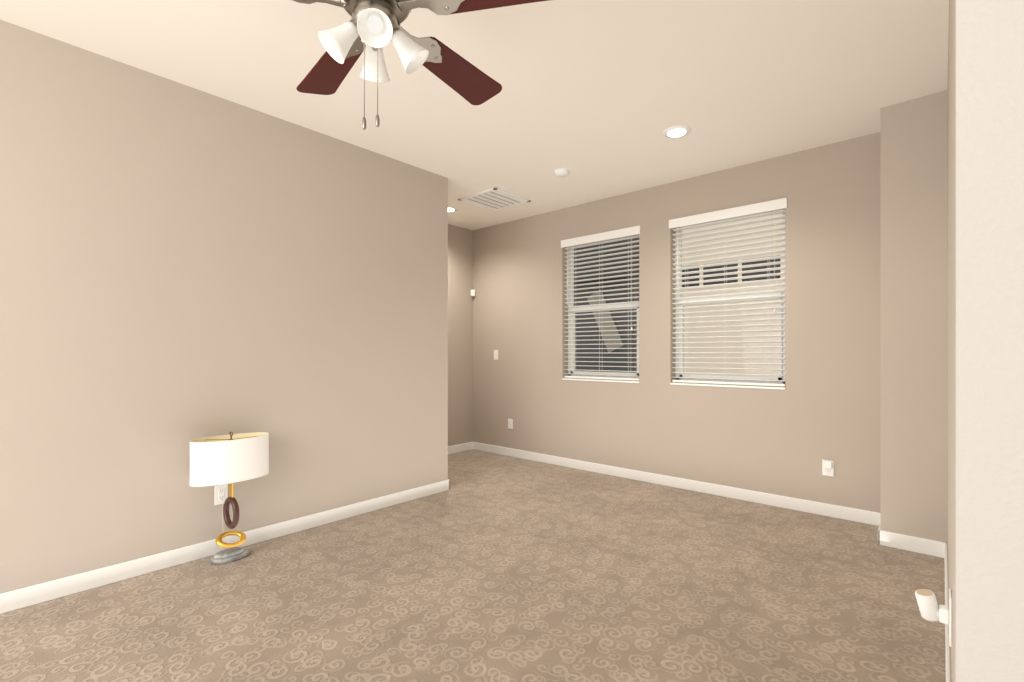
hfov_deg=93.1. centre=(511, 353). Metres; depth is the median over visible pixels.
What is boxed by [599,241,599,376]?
ladder
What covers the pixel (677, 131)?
recessed light
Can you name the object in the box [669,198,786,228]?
blind valance
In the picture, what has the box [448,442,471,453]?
baseboard
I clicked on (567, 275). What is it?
blind wand
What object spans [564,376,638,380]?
window sill
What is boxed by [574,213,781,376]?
window
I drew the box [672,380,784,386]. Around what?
window sill
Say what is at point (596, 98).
ceiling
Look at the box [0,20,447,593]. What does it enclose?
wall
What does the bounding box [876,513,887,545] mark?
baseboard
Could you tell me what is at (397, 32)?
socket
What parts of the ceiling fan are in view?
blade, chain, motor, bulb, chain, blade, blade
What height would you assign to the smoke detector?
0.036 m
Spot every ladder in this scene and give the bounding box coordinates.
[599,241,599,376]
[685,211,769,382]
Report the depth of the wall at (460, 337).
5.92 m
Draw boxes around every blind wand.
[567,247,567,304]
[677,227,677,295]
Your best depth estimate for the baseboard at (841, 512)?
4.17 m
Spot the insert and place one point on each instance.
(221, 494)
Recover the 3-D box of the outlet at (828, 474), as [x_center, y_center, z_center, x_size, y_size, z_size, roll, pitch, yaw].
[2.329,0.845,3.572,0.072,0.117,0.006,0,0,42]
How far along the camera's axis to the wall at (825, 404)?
4.13 m
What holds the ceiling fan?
hanging from the ceiling
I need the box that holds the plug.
[823,460,831,468]
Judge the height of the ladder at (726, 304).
1.390 m
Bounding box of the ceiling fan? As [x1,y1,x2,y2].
[292,0,548,129]
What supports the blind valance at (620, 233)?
attached to the blind headrail
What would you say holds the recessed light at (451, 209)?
in the ceiling
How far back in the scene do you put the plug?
3.55 m
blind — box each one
[564,234,638,380]
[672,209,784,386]
[774,210,774,308]
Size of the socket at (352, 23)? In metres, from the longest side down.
0.044 x 0.044 x 0.021 m
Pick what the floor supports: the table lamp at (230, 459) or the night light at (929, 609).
the table lamp at (230, 459)
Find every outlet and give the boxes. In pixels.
[215,484,227,504]
[508,419,512,428]
[822,459,833,476]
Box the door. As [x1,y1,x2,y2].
[955,0,1023,681]
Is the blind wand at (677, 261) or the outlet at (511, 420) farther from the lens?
the outlet at (511, 420)
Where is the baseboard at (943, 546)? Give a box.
[940,542,950,681]
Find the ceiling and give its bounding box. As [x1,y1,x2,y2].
[0,0,948,229]
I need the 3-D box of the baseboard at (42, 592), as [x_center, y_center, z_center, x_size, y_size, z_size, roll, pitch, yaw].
[-2.253,1.154,2.349,0.013,0.092,5.123,0,0,42]
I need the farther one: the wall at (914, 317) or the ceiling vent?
the ceiling vent
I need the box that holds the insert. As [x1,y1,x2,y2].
[218,489,224,500]
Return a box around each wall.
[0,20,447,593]
[448,224,472,445]
[473,132,880,512]
[881,90,946,542]
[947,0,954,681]
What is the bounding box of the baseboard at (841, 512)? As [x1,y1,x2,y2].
[472,442,879,524]
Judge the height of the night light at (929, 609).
0.148 m
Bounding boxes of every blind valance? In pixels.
[561,225,639,247]
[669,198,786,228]
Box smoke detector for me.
[554,169,569,177]
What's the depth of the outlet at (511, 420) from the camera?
5.64 m
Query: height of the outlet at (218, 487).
0.117 m
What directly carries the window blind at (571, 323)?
in the wall at (825, 404)
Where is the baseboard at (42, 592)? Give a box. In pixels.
[0,479,449,613]
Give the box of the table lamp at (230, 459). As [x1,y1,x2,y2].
[189,432,268,564]
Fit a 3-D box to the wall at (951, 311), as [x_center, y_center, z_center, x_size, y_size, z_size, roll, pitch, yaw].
[1.673,-0.170,1.731,0.160,2.740,2.810,0,0,42]
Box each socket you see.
[347,19,361,35]
[389,27,401,41]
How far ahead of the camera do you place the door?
0.64 m
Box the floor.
[0,449,945,681]
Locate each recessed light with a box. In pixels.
[448,206,456,211]
[663,125,690,137]
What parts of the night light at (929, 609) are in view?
plate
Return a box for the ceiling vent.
[458,187,530,211]
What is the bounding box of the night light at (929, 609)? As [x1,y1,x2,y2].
[915,589,951,646]
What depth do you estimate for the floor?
2.34 m
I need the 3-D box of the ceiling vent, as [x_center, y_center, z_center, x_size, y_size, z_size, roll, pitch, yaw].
[-0.176,-1.534,4.863,0.520,0.012,0.520,0,0,42]

